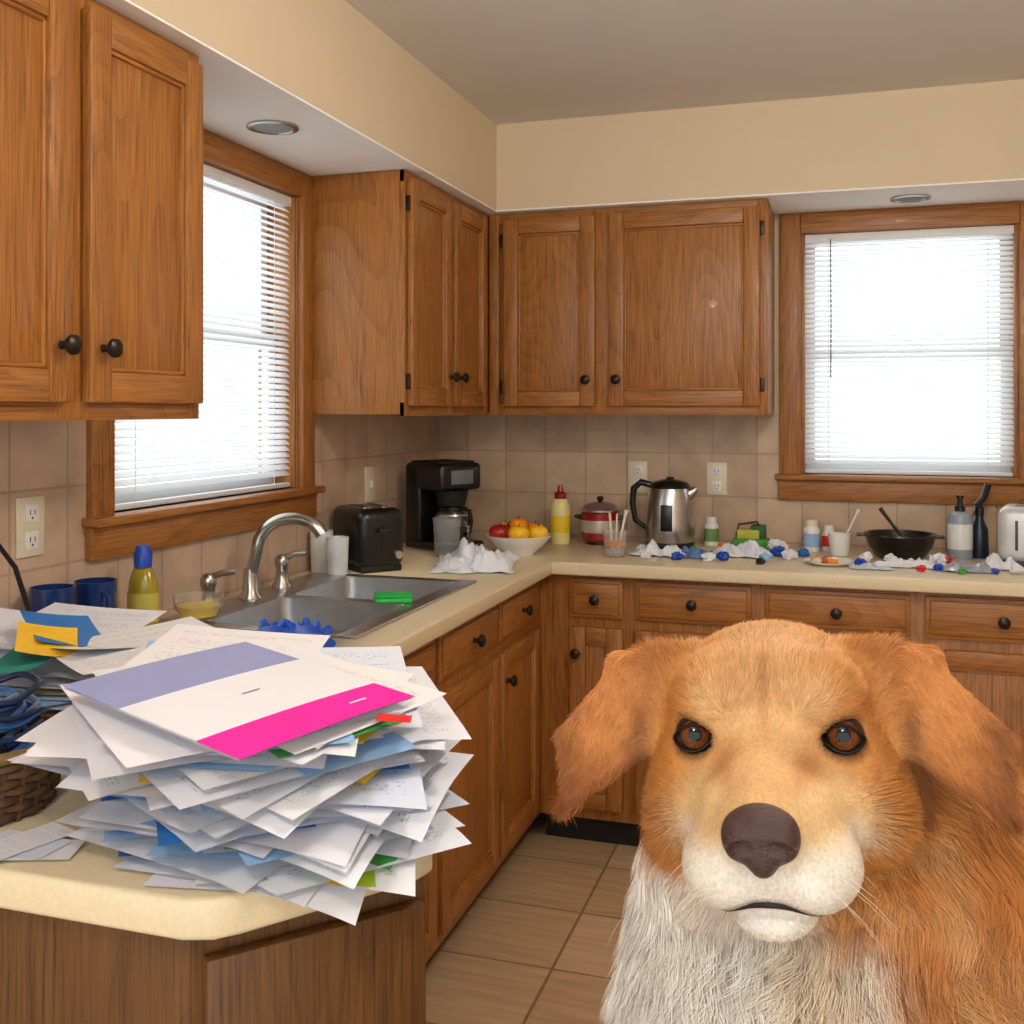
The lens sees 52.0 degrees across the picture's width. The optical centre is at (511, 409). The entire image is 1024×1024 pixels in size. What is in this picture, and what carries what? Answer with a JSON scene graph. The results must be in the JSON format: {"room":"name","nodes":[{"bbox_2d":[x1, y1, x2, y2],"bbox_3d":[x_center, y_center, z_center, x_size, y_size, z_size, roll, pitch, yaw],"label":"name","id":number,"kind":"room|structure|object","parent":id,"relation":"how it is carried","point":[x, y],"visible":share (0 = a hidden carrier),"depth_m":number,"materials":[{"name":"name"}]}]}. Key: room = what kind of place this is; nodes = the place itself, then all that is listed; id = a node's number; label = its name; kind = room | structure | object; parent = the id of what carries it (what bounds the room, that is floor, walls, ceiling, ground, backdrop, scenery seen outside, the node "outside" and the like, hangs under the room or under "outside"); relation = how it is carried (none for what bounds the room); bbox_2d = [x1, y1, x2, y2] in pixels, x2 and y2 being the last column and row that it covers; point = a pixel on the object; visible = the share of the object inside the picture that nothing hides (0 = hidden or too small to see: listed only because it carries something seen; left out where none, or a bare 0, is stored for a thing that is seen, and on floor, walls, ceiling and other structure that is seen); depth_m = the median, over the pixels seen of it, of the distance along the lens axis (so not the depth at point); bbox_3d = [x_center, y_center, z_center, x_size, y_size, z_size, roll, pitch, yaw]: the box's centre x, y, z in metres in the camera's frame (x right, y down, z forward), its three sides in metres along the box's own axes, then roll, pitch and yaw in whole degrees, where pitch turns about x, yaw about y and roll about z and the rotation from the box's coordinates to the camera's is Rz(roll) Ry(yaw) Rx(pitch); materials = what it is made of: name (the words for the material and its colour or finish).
{"room":"kitchen","nodes":[
{"label":"kitchen","id":0,"kind":"room"},
{"bbox_2d":[117,487,295,512],"bbox_3d":[-1.131,0.200,1.618,0.120,2.370,5.200,0,0,18],"label":"wall","id":1,"kind":"structure","parent":0,"point":[287,487],"depth_m":2.56,"materials":[{"name":"beige paint"}]},
{"bbox_2d":[16,495,44,558],"bbox_3d":[-0.928,0.225,2.025,0.009,0.116,0.072,0,0,18],"label":"wall outlet","id":2,"kind":"object","parent":1,"relation":"attached to","point":[30,511],"visible":1,"depth_m":2.02,"materials":[{"name":"beige plastic"}]},
{"bbox_2d":[0,0,202,420],"bbox_3d":[-0.839,-0.334,1.730,0.366,0.701,0.720,0,0,18],"label":"upper cabinet","id":3,"kind":"object","parent":1,"relation":"attached to","point":[101,114],"visible":1,"depth_m":1.72,"materials":[{"name":"brown wood"}]},
{"bbox_2d":[86,173,314,517],"bbox_3d":[-0.734,-0.195,2.635,0.022,0.979,0.960,0,0,18],"label":"window frame","id":4,"kind":"structure","parent":1,"relation":"attached to","point":[100,434],"depth_m":3.02,"materials":[{"name":"brown wood"}]},
{"bbox_2d":[81,129,325,561],"bbox_3d":[-0.777,-0.184,2.649,0.170,0.999,0.990,0,0,18],"label":"window","id":5,"kind":"structure","parent":1,"relation":"in","point":[117,535],"depth_m":2.77,"materials":[{"name":"brown wood"}]},
{"bbox_2d":[115,163,290,510],"bbox_3d":[-0.762,-0.196,2.644,0.038,0.833,0.790,0,0,18],"label":"blind","id":6,"kind":"object","parent":5,"relation":"attached to","point":[212,174],"visible":0.48,"depth_m":2.75,"materials":[{"name":"white plastic"}]},
{"bbox_2d":[115,179,289,494],"bbox_3d":[-0.765,-0.197,2.645,0.018,0.766,0.788,0,0,18],"label":"blind slats","id":7,"kind":"object","parent":6,"relation":"attached to","point":[130,427],"depth_m":2.73,"materials":[{"name":"white plastic"}]},
{"bbox_2d":[0,414,438,615],"bbox_3d":[-0.729,0.244,2.678,0.006,0.462,2.924,0,0,18],"label":"backsplash","id":8,"kind":"structure","parent":1,"relation":"attached to","point":[46,458],"depth_m":2.48,"materials":[{"name":"tile"}]},
{"bbox_2d":[365,466,374,501],"bbox_3d":[-0.466,0.245,3.473,0.014,0.116,0.072,0,0,18],"label":"wall switch","id":9,"kind":"object","parent":1,"relation":"attached to","point":[369,471],"visible":1,"depth_m":3.47,"materials":[{"name":"beige plastic"}]},
{"bbox_2d":[312,169,488,415],"bbox_3d":[-0.271,-0.334,3.521,0.366,0.701,1.048,0,0,18],"label":"upper cabinet","id":10,"kind":"object","parent":1,"relation":"attached to","point":[400,263],"visible":0.99,"depth_m":3.05,"materials":[{"name":"brown wood"}]},
{"bbox_2d":[426,813,639,1023],"bbox_3d":[0.374,1.425,1.203,3.240,0.080,5.320,0,0,18],"label":"floor","id":11,"kind":"structure","parent":0,"point":[533,946],"depth_m":2.73,"materials":[{"name":"tile"}]},
{"bbox_2d":[0,875,425,1023],"bbox_3d":[-0.588,0.951,1.369,1.062,0.868,0.456,0,0,18],"label":"base cabinet","id":12,"kind":"object","parent":11,"relation":"on","point":[317,967],"visible":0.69,"depth_m":1.09,"materials":[{"name":"brown wood"}]},
{"bbox_2d":[0,534,1023,939],"bbox_3d":[0.697,0.494,2.225,2.996,0.042,2.923,0,0,18],"label":"countertop","id":13,"kind":"structure","parent":12,"relation":"on","point":[87,887],"depth_m":2.26,"materials":[{"name":"beige laminate"}]},
{"bbox_2d":[0,544,31,611],"bbox_3d":[-0.897,0.351,1.869,0.167,0.241,0.071,0,0,-18],"label":"power cord","id":14,"kind":"object","parent":13,"relation":"on","point":[3,551],"visible":0.37,"depth_m":1.90,"materials":[{"name":"black plastic"}]},
{"bbox_2d":[0,671,60,826],"bbox_3d":[-0.634,0.399,1.250,0.204,0.148,0.204,0,0,18],"label":"wicker basket","id":15,"kind":"object","parent":13,"relation":"on","point":[25,790],"visible":0.74,"depth_m":1.22,"materials":[{"name":"wicker"}]},
{"bbox_2d":[0,822,84,861],"bbox_3d":[-0.523,0.468,1.137,0.119,0.004,0.102,0,0,-10],"label":"paper scraps","id":16,"kind":"object","parent":13,"relation":"on","point":[44,842],"visible":0.99,"depth_m":1.13,"materials":[{"name":"white paper"}]},
{"bbox_2d":[29,583,75,611],"bbox_3d":[-0.868,0.405,1.999,0.102,0.135,0.082,0,0,31],"label":"coffee mug","id":17,"kind":"object","parent":13,"relation":"on","point":[40,596],"visible":0.23,"depth_m":1.98,"materials":[{"name":"blue ceramic"}]},
{"bbox_2d":[74,577,116,607],"bbox_3d":[-0.828,0.407,2.110,0.102,0.130,0.082,0,0,14],"label":"coffee mug","id":18,"kind":"object","parent":13,"relation":"on","point":[94,591],"visible":0.27,"depth_m":2.08,"materials":[{"name":"blue ceramic"}]},
{"bbox_2d":[0,602,212,747],"bbox_3d":[-0.619,0.389,1.558,0.516,0.164,0.524,0,0,-15],"label":"papers","id":19,"kind":"object","parent":13,"relation":"on","point":[59,644],"visible":0.41,"depth_m":1.53,"materials":[{"name":"white paper"}]},
{"bbox_2d":[127,544,158,626],"bbox_3d":[-0.776,0.378,2.208,0.071,0.190,0.053,0,0,18],"label":"dish soap bottle","id":20,"kind":"object","parent":13,"relation":"on","point":[143,593],"visible":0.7,"depth_m":2.19,"materials":[{"name":"plastic"}]},
{"bbox_2d":[8,624,472,924],"bbox_3d":[-0.277,0.386,1.179,0.480,0.221,0.531,0,0,18],"label":"pile","id":21,"kind":"object","parent":13,"relation":"on","point":[320,819],"visible":0.72,"depth_m":1.04,"materials":[{"name":"white paper"}]},
{"bbox_2d":[63,642,414,760],"bbox_3d":[-0.276,0.288,1.078,0.259,0.030,0.240,0,0,34],"label":"brochure","id":22,"kind":"object","parent":21,"relation":"on","point":[238,701],"visible":1,"depth_m":1.06,"materials":[{"name":"white paper"}]},
{"bbox_2d":[200,512,327,610],"bbox_3d":[-0.572,0.359,2.576,0.230,0.214,0.389,0,0,18],"label":"kitchen faucet","id":23,"kind":"object","parent":13,"relation":"on","point":[250,591],"visible":0.86,"depth_m":2.58,"materials":[{"name":"silver metal"}]},
{"bbox_2d":[255,618,294,632],"bbox_3d":[-0.480,0.451,2.109,0.103,0.042,0.197,0,0,10],"label":"glove","id":24,"kind":"object","parent":13,"relation":"on","point":[264,626],"visible":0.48,"depth_m":2.13,"materials":[{"name":"blue rubber"}]},
{"bbox_2d":[284,617,335,646],"bbox_3d":[-0.402,0.451,2.123,0.103,0.042,0.197,0,0,-24],"label":"glove","id":25,"kind":"object","parent":13,"relation":"on","point":[305,627],"visible":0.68,"depth_m":2.13,"materials":[{"name":"blue rubber"}]},
{"bbox_2d":[159,572,476,638],"bbox_3d":[-0.446,0.551,2.596,0.495,0.168,0.750,0,0,18],"label":"sink","id":26,"kind":"object","parent":13,"relation":"in","point":[346,603],"visible":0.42,"depth_m":2.60,"materials":[{"name":"metal"}]},
{"bbox_2d":[172,591,224,621],"bbox_3d":[-0.695,0.439,2.329,0.112,0.055,0.112,0,0,18],"label":"glass bowl","id":27,"kind":"object","parent":26,"relation":"on","point":[203,606],"visible":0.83,"depth_m":2.30,"materials":[{"name":"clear glass"}]},
{"bbox_2d":[215,598,400,630],"bbox_3d":[-0.463,0.551,2.418,0.330,0.167,0.320,0,0,18],"label":"basin","id":28,"kind":"object","parent":26,"relation":"in","point":[341,614],"depth_m":2.56,"materials":[{"name":"metal"}]},
{"bbox_2d":[326,536,348,574],"bbox_3d":[-0.496,0.414,2.990,0.064,0.105,0.064,0,0,18],"label":"cup","id":29,"kind":"object","parent":26,"relation":"on","point":[337,546],"visible":1,"depth_m":2.96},
{"bbox_2d":[296,577,452,600],"bbox_3d":[-0.355,0.551,2.756,0.330,0.167,0.310,0,0,18],"label":"basin","id":30,"kind":"object","parent":26,"relation":"in","point":[354,588],"depth_m":2.90,"materials":[{"name":"metal"}]},
{"bbox_2d":[374,591,412,603],"bbox_3d":[-0.289,0.456,2.552,0.090,0.020,0.060,0,0,-11],"label":"sponge","id":31,"kind":"object","parent":26,"relation":"on","point":[403,596],"visible":1,"depth_m":2.53,"materials":[{"name":"green plastic"}]},
{"bbox_2d":[310,529,332,572],"bbox_3d":[-0.556,0.412,3.067,0.068,0.120,0.068,0,0,18],"label":"cup","id":32,"kind":"object","parent":13,"relation":"on","point":[318,546],"visible":0.66,"depth_m":3.04,"materials":[{"name":"white plastic"}]},
{"bbox_2d":[333,503,402,573],"bbox_3d":[-0.427,0.379,3.134,0.150,0.188,0.240,0,0,-32],"label":"toaster","id":33,"kind":"object","parent":13,"relation":"on","point":[374,531],"visible":0.91,"depth_m":3.06,"materials":[{"name":"black plastic"}]},
{"bbox_2d":[406,459,483,550],"bbox_3d":[-0.219,0.323,3.593,0.180,0.300,0.258,0,0,-42],"label":"coffee maker","id":34,"kind":"object","parent":13,"relation":"on","point":[434,487],"visible":0.78,"depth_m":3.56,"materials":[{"name":"black plastic"}]},
{"bbox_2d":[432,516,469,557],"bbox_3d":[-0.204,0.410,3.374,0.096,0.125,0.114,0,0,-37],"label":"glass pitcher","id":35,"kind":"object","parent":13,"relation":"on","point":[446,528],"visible":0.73,"depth_m":3.35,"materials":[{"name":"clear glass"}]},
{"bbox_2d":[429,537,519,573],"bbox_3d":[-0.108,0.433,3.176,0.264,0.076,0.329,0,0,0],"label":"paper napkins","id":36,"kind":"object","parent":13,"relation":"on","point":[468,557],"visible":1,"depth_m":3.08,"materials":[{"name":"white paper"}]},
{"bbox_2d":[485,516,551,556],"bbox_3d":[0.022,0.410,3.434,0.220,0.126,0.220,0,0,18],"label":"fruit bowl","id":37,"kind":"object","parent":13,"relation":"on","point":[516,536],"visible":0.99,"depth_m":3.38,"materials":[{"name":"white ceramic"}]},
{"bbox_2d":[550,485,569,543],"bbox_3d":[0.171,0.369,3.722,0.072,0.207,0.072,0,0,18],"label":"squeeze bottle","id":38,"kind":"object","parent":13,"relation":"on","point":[560,506],"visible":1,"depth_m":3.69,"materials":[{"name":"yellow plastic"}]},
{"bbox_2d":[574,496,623,544],"bbox_3d":[0.312,0.388,3.720,0.180,0.169,0.140,0,0,18],"label":"cooking pot","id":39,"kind":"object","parent":13,"relation":"on","point":[594,516],"visible":0.88,"depth_m":3.67,"materials":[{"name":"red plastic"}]},
{"bbox_2d":[603,509,628,557],"bbox_3d":[0.334,0.397,3.388,0.083,0.152,0.080,0,0,18],"label":"utensil cup","id":40,"kind":"object","parent":13,"relation":"on","point":[615,539],"visible":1,"depth_m":3.36,"materials":[{"name":"clear plastic"}]},
{"bbox_2d":[629,476,697,548],"bbox_3d":[0.536,0.351,3.647,0.168,0.243,0.206,0,0,-43],"label":"electric kettle","id":41,"kind":"object","parent":13,"relation":"on","point":[670,515],"visible":0.94,"depth_m":3.57,"materials":[{"name":"silver metal"}]},
{"bbox_2d":[704,516,718,545],"bbox_3d":[0.697,0.422,3.671,0.051,0.101,0.051,0,0,18],"label":"bottle","id":42,"kind":"object","parent":13,"relation":"on","point":[711,527],"visible":0.95,"depth_m":3.65,"materials":[{"name":"white plastic"}]},
{"bbox_2d":[732,521,768,549],"bbox_3d":[0.817,0.426,3.591,0.120,0.094,0.070,0,0,18],"label":"sponge holder","id":43,"kind":"object","parent":13,"relation":"on","point":[757,532],"visible":0.86,"depth_m":3.57,"materials":[{"name":"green plastic"}]},
{"bbox_2d":[804,519,818,551],"bbox_3d":[1.004,0.419,3.521,0.051,0.106,0.051,0,0,18],"label":"pill bottle","id":44,"kind":"object","parent":13,"relation":"on","point":[811,530],"visible":0.93,"depth_m":3.50,"materials":[{"name":"white plastic"}]},
{"bbox_2d":[628,539,1023,573],"bbox_3d":[0.963,0.447,3.320,1.178,0.052,0.375,0,0,18],"label":"litter","id":45,"kind":"object","parent":13,"relation":"on","point":[993,563],"visible":1,"depth_m":3.27,"materials":[{"name":"white paper"}]},
{"bbox_2d":[822,525,834,550],"bbox_3d":[1.066,0.429,3.533,0.043,0.086,0.043,0,0,18],"label":"bottle","id":46,"kind":"object","parent":13,"relation":"on","point":[827,528],"visible":0.75,"depth_m":3.52,"materials":[{"name":"white plastic"}]},
{"bbox_2d":[804,556,853,566],"bbox_3d":[0.971,0.462,3.217,0.146,0.022,0.146,0,0,18],"label":"plate","id":47,"kind":"object","parent":13,"relation":"on","point":[828,561],"visible":1,"depth_m":3.19,"materials":[{"name":"white ceramic"}]},
{"bbox_2d":[828,509,860,555],"bbox_3d":[1.074,0.396,3.410,0.072,0.153,0.094,0,0,-43],"label":"cup","id":48,"kind":"object","parent":13,"relation":"on","point":[839,543],"visible":1,"depth_m":3.39,"materials":[{"name":"white plastic"}]},
{"bbox_2d":[856,507,944,559],"bbox_3d":[1.242,0.393,3.362,0.222,0.159,0.222,0,0,-29],"label":"frying pan","id":49,"kind":"object","parent":13,"relation":"on","point":[905,544],"visible":0.96,"depth_m":3.30,"materials":[{"name":"black metal"}]},
{"bbox_2d":[947,495,972,558],"bbox_3d":[1.431,0.372,3.354,0.077,0.201,0.077,0,0,18],"label":"pump bottle","id":50,"kind":"object","parent":13,"relation":"on","point":[959,522],"visible":0.98,"depth_m":3.33,"materials":[{"name":"grey plastic"}]},
{"bbox_2d":[972,483,991,558],"bbox_3d":[1.499,0.353,3.364,0.057,0.238,0.057,0,0,-27],"label":"spray bottle","id":51,"kind":"object","parent":13,"relation":"on","point":[980,530],"visible":0.96,"depth_m":3.35,"materials":[{"name":"black plastic"}]},
{"bbox_2d":[998,503,1023,566],"bbox_3d":[1.621,0.381,3.186,0.260,0.183,0.172,0,0,30],"label":"toaster","id":52,"kind":"object","parent":13,"relation":"on","point":[1011,516],"visible":0.96,"depth_m":3.16,"materials":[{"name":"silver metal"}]},
{"bbox_2d":[403,581,539,962],"bbox_3d":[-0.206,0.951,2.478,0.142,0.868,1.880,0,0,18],"label":"base cabinet","id":53,"kind":"object","parent":11,"relation":"on","point":[487,667],"visible":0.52,"depth_m":2.83,"materials":[{"name":"brown wood"}]},
{"bbox_2d":[540,574,1023,846],"bbox_3d":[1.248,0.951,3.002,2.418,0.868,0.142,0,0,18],"label":"base cabinet","id":54,"kind":"object","parent":11,"relation":"on","point":[583,619],"visible":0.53,"depth_m":3.19,"materials":[{"name":"brown wood"}]},
{"bbox_2d":[543,619,1023,1023],"bbox_3d":[0.571,0.792,1.189,0.579,1.186,1.176,0,0,41],"label":"dog","id":55,"kind":"object","parent":11,"relation":"on","point":[832,826],"visible":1,"depth_m":0.90},
{"bbox_2d":[95,0,1023,217],"bbox_3d":[0.356,-0.835,1.146,3.000,0.300,5.200,0,0,18],"label":"soffit","id":56,"kind":"structure","parent":0,"point":[358,101],"depth_m":3.20,"materials":[{"name":"beige paint"}]},
{"bbox_2d":[246,120,298,134],"bbox_3d":[-0.579,-0.682,2.539,0.124,0.006,0.124,0,0,18],"label":"recessed light","id":57,"kind":"object","parent":56,"relation":"attached to","point":[268,127],"visible":1,"depth_m":2.54,"materials":[{"name":"silver metal"}]},
{"bbox_2d":[890,194,930,202],"bbox_3d":[1.286,-0.682,3.390,0.124,0.006,0.124,0,0,18],"label":"recessed light","id":58,"kind":"object","parent":56,"relation":"attached to","point":[908,198],"visible":1,"depth_m":3.39,"materials":[{"name":"silver metal"}]},
{"bbox_2d":[345,0,1023,124],"bbox_3d":[0.374,-1.035,1.203,3.240,0.100,5.320,0,0,18],"label":"ceiling","id":59,"kind":"structure","parent":0,"point":[514,61],"depth_m":2.86,"materials":[{"name":"paint"}]},
{"bbox_2d":[774,215,1013,477],"bbox_3d":[1.160,0.200,3.682,3.240,2.370,0.120,0,0,18],"label":"wall","id":60,"kind":"structure","parent":0,"point":[776,216],"depth_m":3.69,"materials":[{"name":"beige paint"}]},
{"bbox_2d":[489,198,774,414],"bbox_3d":[0.414,-0.334,3.662,0.953,0.701,0.366,0,0,18],"label":"upper cabinet","id":61,"kind":"object","parent":60,"relation":"attached to","point":[669,309],"visible":1,"depth_m":3.52,"materials":[{"name":"brown wood"}]},
{"bbox_2d":[439,414,1003,552],"bbox_3d":[1.141,0.244,3.622,3.000,0.462,0.006,0,0,18],"label":"backsplash","id":62,"kind":"structure","parent":60,"relation":"attached to","point":[523,460],"depth_m":3.83,"materials":[{"name":"tile"}]},
{"bbox_2d":[628,461,647,492],"bbox_3d":[0.458,0.245,3.830,0.072,0.116,0.009,0,0,18],"label":"wall outlet","id":63,"kind":"object","parent":62,"relation":"attached to","point":[637,470],"visible":0.79,"depth_m":3.83,"materials":[{"name":"beige plastic"}]},
{"bbox_2d":[707,462,726,494],"bbox_3d":[0.730,0.245,3.744,0.072,0.116,0.009,0,0,18],"label":"wall outlet","id":64,"kind":"object","parent":62,"relation":"attached to","point":[716,471],"visible":1,"depth_m":3.74,"materials":[{"name":"beige plastic"}]},
{"bbox_2d":[774,201,1023,505],"bbox_3d":[1.349,-0.184,3.595,0.867,0.999,0.170,0,0,18],"label":"window","id":65,"kind":"structure","parent":60,"relation":"in","point":[914,489],"depth_m":3.55,"materials":[{"name":"brown wood"}]},
{"bbox_2d":[805,225,1013,476],"bbox_3d":[1.345,-0.196,3.580,0.667,0.833,0.038,0,0,18],"label":"blind","id":66,"kind":"object","parent":65,"relation":"attached to","point":[1004,229],"visible":1,"depth_m":3.58,"materials":[{"name":"white plastic"}]},
{"bbox_2d":[805,236,1013,465],"bbox_3d":[1.346,-0.197,3.583,0.665,0.766,0.018,0,0,18],"label":"blind slats","id":67,"kind":"object","parent":66,"relation":"attached to","point":[834,448],"depth_m":3.58,"materials":[{"name":"white plastic"}]},
{"bbox_2d":[779,201,1023,477],"bbox_3d":[1.336,-0.195,3.551,0.837,0.979,0.022,0,0,18],"label":"window frame","id":68,"kind":"structure","parent":60,"relation":"attached to","point":[789,224],"depth_m":3.65,"materials":[{"name":"brown wood"}]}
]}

